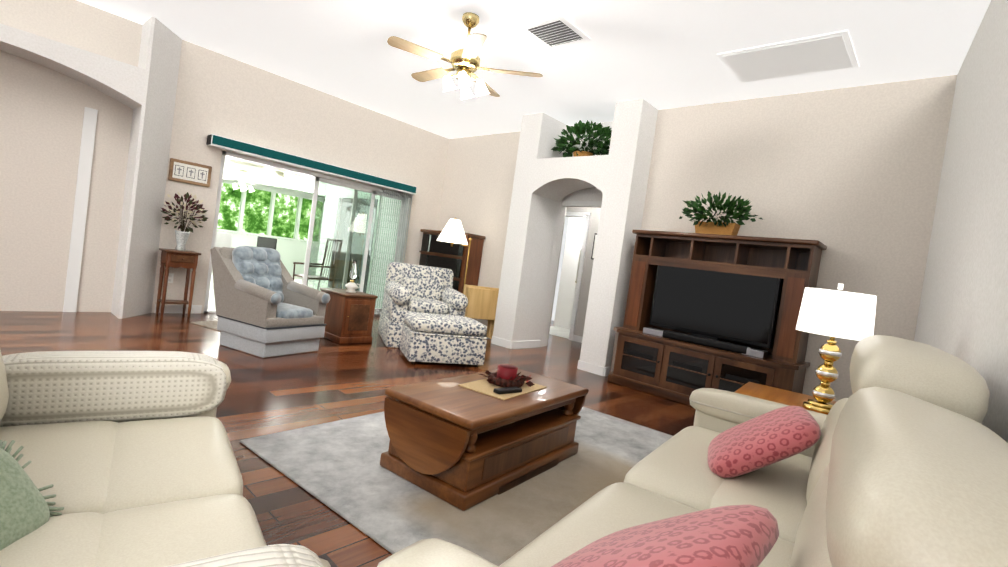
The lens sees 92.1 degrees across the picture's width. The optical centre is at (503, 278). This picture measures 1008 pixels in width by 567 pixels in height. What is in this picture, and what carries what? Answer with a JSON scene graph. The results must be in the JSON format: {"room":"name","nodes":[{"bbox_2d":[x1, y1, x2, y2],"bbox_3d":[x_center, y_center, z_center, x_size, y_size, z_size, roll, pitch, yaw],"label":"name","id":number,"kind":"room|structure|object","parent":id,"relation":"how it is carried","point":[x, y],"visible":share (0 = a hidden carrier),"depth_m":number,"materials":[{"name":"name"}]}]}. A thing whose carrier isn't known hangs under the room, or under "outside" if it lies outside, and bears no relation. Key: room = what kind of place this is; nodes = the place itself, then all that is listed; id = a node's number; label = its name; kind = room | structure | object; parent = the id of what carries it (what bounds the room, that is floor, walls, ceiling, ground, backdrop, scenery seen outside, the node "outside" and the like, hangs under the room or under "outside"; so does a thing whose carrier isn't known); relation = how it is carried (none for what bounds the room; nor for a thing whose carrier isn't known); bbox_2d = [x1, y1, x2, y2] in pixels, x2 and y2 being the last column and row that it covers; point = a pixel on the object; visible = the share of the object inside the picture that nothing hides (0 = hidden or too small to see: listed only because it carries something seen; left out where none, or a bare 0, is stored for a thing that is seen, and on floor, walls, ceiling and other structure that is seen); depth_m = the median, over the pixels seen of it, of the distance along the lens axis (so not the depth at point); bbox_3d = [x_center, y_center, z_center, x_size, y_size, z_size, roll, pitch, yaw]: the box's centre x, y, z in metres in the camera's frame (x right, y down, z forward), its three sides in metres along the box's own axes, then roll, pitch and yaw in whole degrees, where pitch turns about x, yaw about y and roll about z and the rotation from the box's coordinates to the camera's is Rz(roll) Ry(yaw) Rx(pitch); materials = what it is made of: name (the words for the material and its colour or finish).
{"room":"living room","nodes":[
{"label":"living room","id":0,"kind":"room"},
{"bbox_2d":[223,170,278,192],"bbox_3d":[-5.152,-1.925,9.582,1.223,0.411,1.262,9,2,42],"label":"lanai ceiling fan","id":1,"kind":"object","parent":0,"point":[242,177],"visible":0.94,"depth_m":9.56,"materials":[{"name":"beige"}]},
{"bbox_2d":[230,159,314,185],"bbox_3d":[-3.391,-1.613,7.311,1.214,0.411,1.264,9,2,42],"label":"lanai ceiling fan","id":2,"kind":"object","parent":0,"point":[275,178],"visible":0.67,"depth_m":7.25,"materials":[{"name":"beige"}]},
{"bbox_2d":[0,273,695,566],"bbox_3d":[-2.550,0.677,4.459,16.800,0.106,14.000,9,2,42],"label":"floor","id":3,"kind":"structure","parent":0,"point":[329,381],"depth_m":3.98,"materials":[{"name":"brown wood"}]},
{"bbox_2d":[0,350,330,566],"bbox_3d":[-1.072,0.466,1.096,0.960,0.932,1.575,6,2,-37],"label":"sofa","id":4,"kind":"object","parent":3,"relation":"on","point":[117,458],"visible":1,"depth_m":1.34,"materials":[{"name":"beige leather"}]},
{"bbox_2d":[156,192,207,316],"bbox_3d":[-3.681,-0.278,5.538,0.327,1.421,0.486,9,2,42],"label":"plant stand","id":5,"kind":"object","parent":3,"relation":"on","point":[179,255],"visible":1,"depth_m":5.49,"materials":[{"name":"brown wood"}]},
{"bbox_2d":[191,321,219,330],"bbox_3d":[-2.667,0.558,5.950,0.736,0.012,1.932,9,2,36],"label":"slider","id":6,"kind":"object","parent":3,"relation":"on","point":[211,324],"visible":0.04,"depth_m":5.29,"materials":[{"name":"beige"}]},
{"bbox_2d":[210,246,329,357],"bbox_3d":[-2.261,0.187,4.671,0.914,0.936,0.680,9,2,26],"label":"armchair","id":7,"kind":"object","parent":3,"relation":"on","point":[266,305],"visible":1,"depth_m":4.48,"materials":[{"name":"beige fabric"}]},
{"bbox_2d":[213,232,342,290],"bbox_3d":[-4.934,-0.496,8.072,2.744,1.354,3.486,9,2,42],"label":"patio furniture","id":8,"kind":"object","parent":3,"relation":"on","point":[223,239],"visible":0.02,"depth_m":8.35,"materials":[{"name":"white"}]},
{"bbox_2d":[320,260,377,343],"bbox_3d":[-1.788,0.236,5.565,0.588,0.910,0.410,9,2,42],"label":"end table","id":9,"kind":"object","parent":3,"relation":"on","point":[349,314],"visible":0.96,"depth_m":5.39,"materials":[{"name":"brown wood"}]},
{"bbox_2d":[378,262,467,347],"bbox_3d":[-0.993,0.321,5.945,0.894,0.930,0.987,7,2,-21],"label":"floral chair","id":10,"kind":"object","parent":3,"relation":"on","point":[408,288],"visible":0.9,"depth_m":5.79,"materials":[{"name":"fabric"}]},
{"bbox_2d":[400,312,487,366],"bbox_3d":[-0.643,0.633,5.120,0.800,0.460,0.600,7,2,-21],"label":"ottoman","id":11,"kind":"object","parent":3,"relation":"on","point":[436,338],"visible":1,"depth_m":4.86,"materials":[{"name":"fabric"}]},
{"bbox_2d":[419,229,484,318],"bbox_3d":[-0.939,-0.011,7.890,1.150,1.480,0.400,9,2,42],"label":"bookcase","id":12,"kind":"object","parent":3,"relation":"on","point":[436,253],"visible":0.44,"depth_m":7.59,"materials":[{"name":"brown wood"}]},
{"bbox_2d":[437,218,471,291],"bbox_3d":[-0.748,-0.059,7.178,0.625,1.670,0.470,8,2,-3],"label":"floor lamp","id":13,"kind":"object","parent":3,"relation":"on","point":[452,232],"visible":0.88,"depth_m":7.04,"materials":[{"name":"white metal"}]},
{"bbox_2d":[239,407,672,565],"bbox_3d":[0.387,1.077,2.698,2.600,0.012,2.450,9,2,38],"label":"rug","id":14,"kind":"object","parent":3,"relation":"on","point":[336,467],"visible":0.32,"depth_m":2.32,"materials":[{"name":"grey carpet"}]},
{"bbox_2d":[380,364,588,510],"bbox_3d":[-0.054,0.752,2.694,0.580,0.514,1.128,9,2,36],"label":"coffee table","id":15,"kind":"object","parent":14,"relation":"on","point":[464,442],"visible":1,"depth_m":2.36,"materials":[{"name":"brown wood"}]},
{"bbox_2d":[463,284,498,338],"bbox_3d":[-0.335,0.477,6.856,0.560,0.740,0.313,7,2,-20],"label":"trays","id":16,"kind":"object","parent":3,"relation":"on","point":[482,302],"visible":0.56,"depth_m":6.73,"materials":[{"name":"brown wood"}]},
{"bbox_2d":[377,335,1007,566],"bbox_3d":[0.817,0.661,1.530,0.986,1.027,2.342,9,2,35],"label":"sofa","id":17,"kind":"object","parent":3,"relation":"on","point":[898,457],"visible":1,"depth_m":0.99,"materials":[{"name":"beige leather"}]},
{"bbox_2d":[608,191,826,405],"bbox_3d":[2.017,0.174,4.790,1.760,2.105,0.612,9,2,42],"label":"entertainment center","id":18,"kind":"object","parent":3,"relation":"on","point":[715,304],"visible":1,"depth_m":4.68,"materials":[{"name":"brown wood"}]},
{"bbox_2d":[735,382,835,409],"bbox_3d":[1.676,0.978,2.762,0.700,0.550,0.620,9,2,36],"label":"end table","id":19,"kind":"object","parent":3,"relation":"on","point":[777,395],"visible":0.12,"depth_m":2.88,"materials":[{"name":"brown wood"}]},
{"bbox_2d":[796,284,876,414],"bbox_3d":[1.745,0.369,2.593,0.344,0.687,0.344,9,2,42],"label":"table lamp","id":20,"kind":"object","parent":19,"relation":"on","point":[832,314],"visible":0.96,"depth_m":2.50,"materials":[{"name":"white fabric"}]},
{"bbox_2d":[0,0,1007,442],"bbox_3d":[-2.690,-1.008,6.043,13.706,3.100,12.140,9,2,42],"label":"wall","id":21,"kind":"structure","parent":0,"point":[892,196],"depth_m":5.01,"materials":[{"name":"paint"}]},
{"bbox_2d":[168,273,173,282],"bbox_3d":[-3.873,-0.004,5.628,0.011,0.115,0.075,9,2,42],"label":"outlet","id":22,"kind":"object","parent":21,"relation":"attached to","point":[170,277],"visible":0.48,"depth_m":5.62,"materials":[{"name":"white plastic"}]},
{"bbox_2d":[154,304,201,313],"bbox_3d":[-3.836,0.361,5.731,0.015,0.100,0.470,9,2,42],"label":"baseboard","id":23,"kind":"structure","parent":21,"relation":"attached to","point":[195,309],"depth_m":5.73,"materials":[{"name":"white"}]},
{"bbox_2d":[168,158,211,186],"bbox_3d":[-3.641,-1.225,5.644,0.034,0.250,0.420,9,2,42],"label":"framed picture","id":24,"kind":"object","parent":21,"relation":"attached to","point":[182,171],"visible":1,"depth_m":5.63,"materials":[{"name":"brown wood"}]},
{"bbox_2d":[204,150,410,314],"bbox_3d":[-2.662,-0.480,7.021,0.145,2.000,2.840,9,2,42],"label":"door frame","id":25,"kind":"structure","parent":21,"relation":"attached to","point":[371,192],"depth_m":7.25,"materials":[{"name":"white metal"}]},
{"bbox_2d":[206,134,416,314],"bbox_3d":[-2.592,-0.542,6.825,0.155,2.115,2.989,9,2,42],"label":"valance","id":26,"kind":"object","parent":21,"relation":"attached to","point":[236,146],"visible":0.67,"depth_m":7.00,"materials":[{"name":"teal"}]},
{"bbox_2d":[491,336,509,347],"bbox_3d":[-0.037,0.853,6.487,0.330,0.100,0.015,9,2,42],"label":"baseboard","id":27,"kind":"structure","parent":21,"relation":"attached to","point":[495,340],"depth_m":6.49,"materials":[{"name":"white"}]},
{"bbox_2d":[509,340,539,348],"bbox_3d":[0.293,0.895,6.584,0.015,0.100,0.605,9,2,42],"label":"baseboard","id":28,"kind":"structure","parent":21,"relation":"attached to","point":[533,343],"depth_m":6.55,"materials":[{"name":"white"}]},
{"bbox_2d":[566,212,590,340],"bbox_3d":[1.163,-0.057,8.434,0.880,2.100,0.704,9,2,42],"label":"door frame","id":29,"kind":"structure","parent":21,"relation":"attached to","point":[587,215],"depth_m":7.90,"materials":[{"name":"white"}]},
{"bbox_2d":[576,250,580,281],"bbox_3d":[1.289,-0.215,8.357,0.030,0.562,0.340,8,2,10],"label":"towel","id":30,"kind":"object","parent":21,"relation":"hanging from","point":[578,265],"visible":0.56,"depth_m":8.21,"materials":[{"name":"white fabric"}]},
{"bbox_2d":[551,120,611,156],"bbox_3d":[1.012,-1.756,6.196,1.005,0.568,0.502,9,2,42],"label":"potted plant","id":31,"kind":"object","parent":21,"relation":"attached to","point":[579,129],"visible":0.92,"depth_m":6.11,"materials":[{"name":"green plant"}]},
{"bbox_2d":[562,201,601,342],"bbox_3d":[0.995,-0.009,6.573,1.020,2.080,0.024,9,2,42],"label":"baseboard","id":32,"kind":"structure","parent":21,"relation":"attached to","point":[576,338],"depth_m":6.64,"materials":[{"name":"white"}]},
{"bbox_2d":[578,360,602,375],"bbox_3d":[0.996,1.024,5.543,0.330,0.100,0.015,9,2,42],"label":"baseboard","id":33,"kind":"structure","parent":21,"relation":"attached to","point":[582,365],"depth_m":5.54,"materials":[{"name":"white"}]},
{"bbox_2d":[591,233,596,259],"bbox_3d":[1.537,-0.496,7.675,0.300,0.420,0.031,9,2,42],"label":"picture frame","id":34,"kind":"object","parent":21,"relation":"attached to","point":[594,245],"visible":0.24,"depth_m":7.75,"materials":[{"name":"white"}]},
{"bbox_2d":[602,367,610,375],"bbox_3d":[1.239,1.056,5.557,0.015,0.100,0.365,9,2,42],"label":"baseboard","id":35,"kind":"structure","parent":21,"relation":"attached to","point":[605,371],"depth_m":5.44,"materials":[{"name":"white"}]},
{"bbox_2d":[77,0,990,138],"bbox_3d":[0.225,-2.104,2.214,10.480,0.100,14.000,9,2,42],"label":"ceiling","id":36,"kind":"structure","parent":0,"point":[659,54],"depth_m":4.51,"materials":[{"name":"white paint"}]},
{"bbox_2d":[387,12,542,99],"bbox_3d":[-0.357,-1.869,4.083,1.220,0.640,1.263,9,2,42],"label":"ceiling fan","id":37,"kind":"object","parent":36,"relation":"hanging from","point":[465,62],"visible":1,"depth_m":3.99,"materials":[{"name":"gold metal"}]},
{"bbox_2d":[520,15,590,49],"bbox_3d":[0.436,-2.073,4.124,0.440,0.027,0.440,9,2,42],"label":"ceiling vent","id":38,"kind":"object","parent":36,"relation":"in","point":[556,32],"visible":0.98,"depth_m":4.09,"materials":[{"name":"white metal"}]},
{"bbox_2d":[717,30,858,82],"bbox_3d":[2.356,-1.814,4.046,0.920,0.017,0.660,9,2,42],"label":"attic hatch","id":39,"kind":"object","parent":36,"relation":"attached to","point":[819,53],"visible":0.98,"depth_m":3.98,"materials":[{"name":"white"}]},
{"label":"outside","id":40,"kind":"structure","parent":0,"visible":0},
{"bbox_2d":[217,183,322,243],"bbox_3d":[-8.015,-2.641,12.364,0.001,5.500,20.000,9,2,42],"label":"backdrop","id":41,"kind":"structure","parent":40,"point":[256,211],"depth_m":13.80,"materials":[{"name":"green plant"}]}
]}

